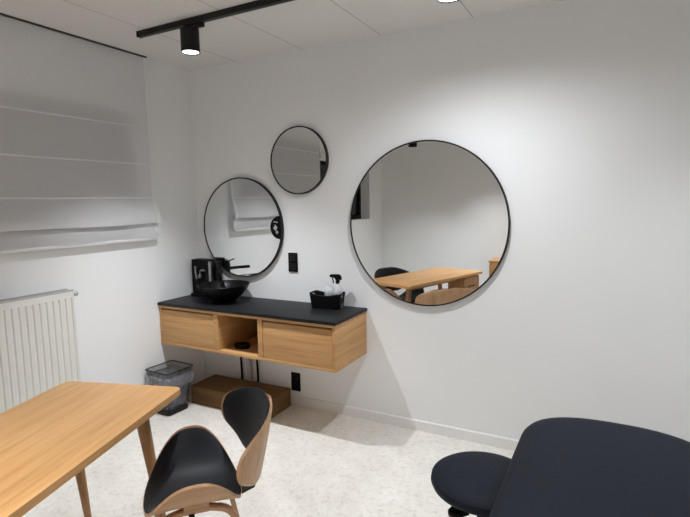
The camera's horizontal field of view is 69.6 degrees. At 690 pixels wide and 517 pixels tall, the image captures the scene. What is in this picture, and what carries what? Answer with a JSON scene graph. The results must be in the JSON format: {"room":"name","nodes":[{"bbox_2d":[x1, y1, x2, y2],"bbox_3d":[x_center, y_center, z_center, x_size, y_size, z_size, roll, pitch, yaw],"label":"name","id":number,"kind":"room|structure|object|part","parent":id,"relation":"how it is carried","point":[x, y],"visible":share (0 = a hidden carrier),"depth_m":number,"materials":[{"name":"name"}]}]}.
{"room":"treatment room","nodes":[
{"label":"treatment room","id":0,"kind":"room"},
{"bbox_2d":[0,58,204,386],"bbox_3d":[-2.317,-0.005,2.614,0.300,2.690,4.160,3,7,28],"label":"wall","id":1,"kind":"structure","parent":0,"point":[119,286],"depth_m":3.78,"materials":[{"name":"paint"}]},
{"bbox_2d":[0,289,80,413],"bbox_3d":[-2.046,0.710,2.735,0.118,0.912,1.250,3,7,28],"label":"radiator","id":2,"kind":"object","parent":1,"relation":"attached to","point":[39,353],"visible":0.64,"depth_m":2.97,"materials":[{"name":"metal"}]},
{"bbox_2d":[0,289,73,303],"bbox_3d":[-2.046,0.267,2.654,0.076,0.012,1.205,3,7,28],"label":"grille","id":3,"kind":"object","parent":2,"relation":"attached to","point":[62,292],"depth_m":2.98,"materials":[{"name":"white metal"}]},
{"bbox_2d":[0,13,159,253],"bbox_3d":[-1.830,-0.735,3.058,0.076,1.358,1.599,3,7,28],"label":"blind","id":4,"kind":"object","parent":1,"relation":"attached to","point":[76,163],"visible":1,"depth_m":3.19,"materials":[{"name":"fabric"}]},
{"bbox_2d":[22,393,513,516],"bbox_3d":[-0.079,1.478,1.594,5.320,0.100,4.160,3,7,28],"label":"floor","id":5,"kind":"structure","parent":0,"point":[317,463],"depth_m":2.98,"materials":[{"name":"carpet"}]},
{"bbox_2d":[0,381,179,516],"bbox_3d":[-1.193,1.057,1.764,0.618,0.740,1.405,0,7,10],"label":"dining table","id":6,"kind":"object","parent":5,"relation":"on","point":[50,438],"visible":0.97,"depth_m":1.95,"materials":[{"name":"brown wood"}]},
{"bbox_3d":[-1.275,1.001,2.379,0.059,0.714,0.151,-1,7,1],"label":"leg","id":7,"kind":"part","parent":6,"relation":"part of","materials":[{"name":"brown wood"}]},
{"bbox_3d":[-0.899,1.002,2.311,0.059,0.714,0.151,1,7,19],"label":"leg","id":8,"kind":"part","parent":6,"relation":"part of","materials":[{"name":"brown wood"}]},
{"bbox_2d":[145,360,192,415],"bbox_3d":[-1.355,1.012,3.863,0.262,0.348,0.266,3,8,31],"label":"waste bin","id":9,"kind":"object","parent":5,"relation":"on","point":[170,406],"visible":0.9,"depth_m":3.85,"materials":[{"name":"black metal"}]},
{"bbox_2d":[145,365,191,410],"bbox_3d":[-1.355,1.014,3.864,0.271,0.272,0.279,3,7,28],"label":"bag","id":10,"kind":"object","parent":9,"relation":"in","point":[169,366],"visible":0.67,"depth_m":3.91,"materials":[{"name":"grey"}]},
{"bbox_2d":[143,387,271,516],"bbox_3d":[-0.577,0.992,2.124,0.551,0.763,0.662,-3,7,-19],"label":"dining chair","id":11,"kind":"object","parent":5,"relation":"on","point":[193,470],"visible":1,"depth_m":2.16,"materials":[{"name":"black leather"}]},
{"bbox_3d":[-0.700,1.201,1.952,0.057,0.392,0.234,5,9,40],"label":"leg","id":12,"kind":"part","parent":11,"relation":"part of","materials":[{"name":"brown wood"}]},
{"bbox_2d":[144,427,240,513],"bbox_3d":[-0.642,0.902,2.092,0.389,0.170,0.511,-3,7,-19],"label":"seat cushion","id":13,"kind":"object","parent":11,"relation":"on","point":[193,470],"depth_m":2.16,"materials":[{"name":"black leather"}]},
{"bbox_3d":[-0.468,1.188,2.030,0.234,0.392,0.057,0,7,12],"label":"leg","id":14,"kind":"part","parent":11,"relation":"part of","materials":[{"name":"brown wood"}]},
{"bbox_3d":[-0.561,1.158,2.300,0.057,0.392,0.234,5,9,40],"label":"leg","id":15,"kind":"part","parent":11,"relation":"part of","materials":[{"name":"brown wood"}]},
{"bbox_2d":[223,387,269,448],"bbox_3d":[-0.414,0.753,2.154,0.171,0.296,0.626,-3,7,-19],"label":"cushion","id":16,"kind":"object","parent":11,"relation":"on","point":[246,410],"depth_m":2.29,"materials":[{"name":"black leather"}]},
{"bbox_2d":[191,374,290,418],"bbox_3d":[-0.836,1.094,3.965,0.770,0.145,0.290,2,7,27],"label":"box","id":17,"kind":"object","parent":5,"relation":"on","point":[210,391],"visible":0.73,"depth_m":3.94,"materials":[{"name":"brown wood"}]},
{"bbox_3d":[-0.837,1.024,3.957,0.770,0.005,0.290,2,7,27],"label":"lid","id":18,"kind":"part","parent":17,"relation":"part of","materials":[{"name":"brown wood"}]},
{"bbox_2d":[240,357,242,378],"bbox_3d":[-0.868,0.892,4.163,0.022,0.500,0.018,3,7,28],"label":"pipe","id":19,"kind":"object","parent":17,"relation":"on","point":[241,365],"visible":0.42,"depth_m":4.16,"materials":[{"name":"black metal"}]},
{"bbox_2d":[246,358,251,380],"bbox_3d":[-0.795,0.896,4.113,0.044,0.500,0.040,3,7,28],"label":"pipe","id":20,"kind":"object","parent":17,"relation":"on","point":[248,360],"visible":0.42,"depth_m":4.10,"materials":[{"name":"grey plastic"}]},
{"bbox_2d":[256,360,258,381],"bbox_3d":[-0.720,0.898,4.084,0.022,0.500,0.018,3,7,28],"label":"pipe","id":21,"kind":"object","parent":17,"relation":"on","point":[257,367],"visible":0.42,"depth_m":4.08,"materials":[{"name":"black metal"}]},
{"bbox_2d":[431,451,510,516],"bbox_3d":[0.543,1.092,1.929,0.563,0.567,0.538,3,7,28],"label":"round stool","id":22,"kind":"object","parent":5,"relation":"on","point":[470,482],"visible":0.73,"depth_m":1.84,"materials":[{"name":"black leather"}]},
{"bbox_3d":[0.446,0.918,1.831,0.151,0.028,0.050,-5,7,-28],"label":"height lever","id":23,"kind":"part","parent":22,"relation":"part of","materials":[{"name":"black plastic"}]},
{"bbox_2d":[489,417,689,516],"bbox_3d":[0.659,1.101,1.220,0.669,0.709,1.882,3,7,28],"label":"table","id":24,"kind":"object","parent":5,"relation":"on","point":[558,466],"visible":1,"depth_m":1.61,"materials":[{"name":"black leather"}]},
{"bbox_2d":[0,0,562,70],"bbox_3d":[-0.128,-1.293,1.274,5.320,0.100,4.160,3,7,28],"label":"ceiling","id":25,"kind":"structure","parent":0,"point":[295,25],"depth_m":2.98,"materials":[{"name":"white paint"}]},
{"bbox_2d":[136,0,293,37],"bbox_3d":[0.310,-1.351,2.293,3.682,0.034,0.035,3,7,28],"label":"track","id":26,"kind":"object","parent":25,"relation":"attached to","point":[258,4],"visible":1,"depth_m":2.85,"materials":[{"name":"black metal"}]},
{"bbox_2d":[180,21,204,54],"bbox_3d":[-0.903,-1.309,2.952,0.160,0.158,0.110,3,7,28],"label":"track spotlight","id":27,"kind":"object","parent":26,"relation":"attached to","point":[189,33],"visible":1,"depth_m":2.92,"materials":[{"name":"black metal"}]},
{"bbox_2d":[437,0,458,2],"bbox_3d":[0.490,-1.246,2.214,0.160,0.164,0.117,3,7,28],"label":"track spotlight","id":28,"kind":"object","parent":26,"relation":"attached to","point":[439,1],"visible":1,"depth_m":2.28,"materials":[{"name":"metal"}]},
{"bbox_2d":[190,0,689,441],"bbox_3d":[0.928,-0.125,3.159,4.900,2.690,0.120,3,7,28],"label":"wall","id":29,"kind":"structure","parent":0,"point":[579,110],"depth_m":3.01,"materials":[{"name":"paint"}]},
{"bbox_2d":[204,177,283,276],"bbox_3d":[-0.831,-0.249,4.003,0.800,0.800,0.030,3,7,28],"label":"wall mirror","id":30,"kind":"object","parent":29,"relation":"attached to","point":[244,225],"visible":1,"depth_m":3.98,"materials":[{"name":"black mirror"}]},
{"bbox_2d":[159,305,366,372],"bbox_3d":[-0.654,0.527,3.759,1.589,0.314,0.460,3,7,28],"label":"vanity cabinet","id":31,"kind":"object","parent":29,"relation":"attached to","point":[328,348],"visible":0.82,"depth_m":3.47,"materials":[{"name":"brown wood"}]},
{"bbox_3d":[-1.345,0.497,4.128,0.022,0.270,0.460,3,7,28],"label":"panel","id":32,"kind":"part","parent":31,"relation":"part of","materials":[{"name":"brown wood"}]},
{"bbox_3d":[-1.199,0.537,3.807,0.534,0.253,0.020,3,7,28],"label":"drawer","id":33,"kind":"part","parent":31,"relation":"part of","materials":[{"name":"brown wood"}]},
{"bbox_2d":[234,342,249,348],"bbox_3d":[-0.771,0.652,3.727,0.120,0.032,0.080,3,7,28],"label":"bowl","id":34,"kind":"object","parent":31,"relation":"in","point":[238,345],"visible":1,"depth_m":3.70,"materials":[{"name":"black ceramic"}]},
{"bbox_2d":[157,295,366,325],"bbox_3d":[-0.657,0.361,3.733,1.600,0.022,0.475,3,7,28],"label":"countertop","id":35,"kind":"structure","parent":31,"relation":"on","point":[297,311],"depth_m":3.59,"materials":[{"name":"black stone"}]},
{"bbox_2d":[191,258,215,296],"bbox_3d":[-1.177,0.158,4.143,0.214,0.304,0.125,3,7,28],"label":"coffee machine","id":36,"kind":"object","parent":35,"relation":"on","point":[203,269],"visible":0.81,"depth_m":4.11,"materials":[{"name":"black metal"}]},
{"bbox_3d":[-1.231,0.116,4.122,0.024,0.106,0.028,3,7,28],"label":"lever","id":37,"kind":"part","parent":36,"relation":"part of","materials":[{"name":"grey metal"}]},
{"bbox_2d":[191,293,204,296],"bbox_3d":[-1.206,0.302,4.128,0.180,0.022,0.030,3,7,28],"label":"tray","id":38,"kind":"object","parent":36,"relation":"on","point":[192,294],"depth_m":4.13,"materials":[{"name":"black plastic"}]},
{"bbox_2d":[216,261,222,280],"bbox_3d":[-1.011,0.170,4.021,0.060,0.302,0.215,-3,7,-20],"label":"tap","id":39,"kind":"object","parent":35,"relation":"on","point":[219,271],"visible":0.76,"depth_m":4.07,"materials":[{"name":"black metal"}]},
{"bbox_2d":[196,280,249,302],"bbox_3d":[-0.948,0.267,3.882,0.405,0.139,0.405,3,7,28],"label":"washbasin","id":40,"kind":"object","parent":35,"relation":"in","point":[219,291],"visible":1,"depth_m":3.79,"materials":[{"name":"black ceramic"}]},
{"bbox_2d":[309,290,344,309],"bbox_3d":[-0.127,0.300,3.592,0.246,0.112,0.120,2,7,22],"label":"basket","id":41,"kind":"object","parent":35,"relation":"on","point":[319,299],"visible":1,"depth_m":3.55,"materials":[{"name":"black plastic"}]},
{"bbox_2d":[330,274,341,283],"bbox_3d":[-0.062,0.234,3.562,0.090,0.242,0.068,0,7,8],"label":"spray bottle","id":42,"kind":"object","parent":41,"relation":"in","point":[337,277],"visible":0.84,"depth_m":3.54,"materials":[{"name":"black plastic"}]},
{"bbox_3d":[-0.322,0.575,3.340,0.555,0.253,0.020,3,7,28],"label":"drawer","id":43,"kind":"part","parent":31,"relation":"part of","materials":[{"name":"brown wood"}]},
{"bbox_3d":[0.037,0.557,3.391,0.022,0.270,0.460,3,7,28],"label":"panel","id":44,"kind":"part","parent":31,"relation":"part of","materials":[{"name":"brown wood"}]},
{"bbox_2d":[288,253,297,271],"bbox_3d":[-0.401,0.029,3.818,0.082,0.148,0.013,3,7,28],"label":"light switch","id":45,"kind":"object","parent":29,"relation":"attached to","point":[292,257],"visible":1,"depth_m":3.81,"materials":[{"name":"black plastic"}]},
{"bbox_2d":[291,372,300,390],"bbox_3d":[-0.390,0.976,3.931,0.082,0.148,0.012,3,7,28],"label":"power socket","id":46,"kind":"object","parent":29,"relation":"attached to","point":[295,377],"visible":1,"depth_m":3.93,"materials":[{"name":"black plastic"}]},
{"bbox_2d":[270,126,328,193],"bbox_3d":[-0.343,-0.727,3.681,0.498,0.498,0.030,3,7,28],"label":"wall mirror","id":47,"kind":"object","parent":29,"relation":"attached to","point":[299,159],"visible":1,"depth_m":3.67,"materials":[{"name":"black mirror"}]},
{"bbox_2d":[205,377,518,450],"bbox_3d":[0.919,1.182,3.251,4.900,0.072,0.014,3,7,28],"label":"baseboard","id":48,"kind":"structure","parent":29,"relation":"attached to","point":[429,427],"depth_m":3.49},
{"bbox_2d":[350,140,510,305],"bbox_3d":[0.523,-0.225,3.277,1.091,1.091,0.030,3,7,28],"label":"wall mirror","id":49,"kind":"object","parent":29,"relation":"attached to","point":[430,223],"visible":1,"depth_m":3.25,"materials":[{"name":"black mirror"}]}
]}

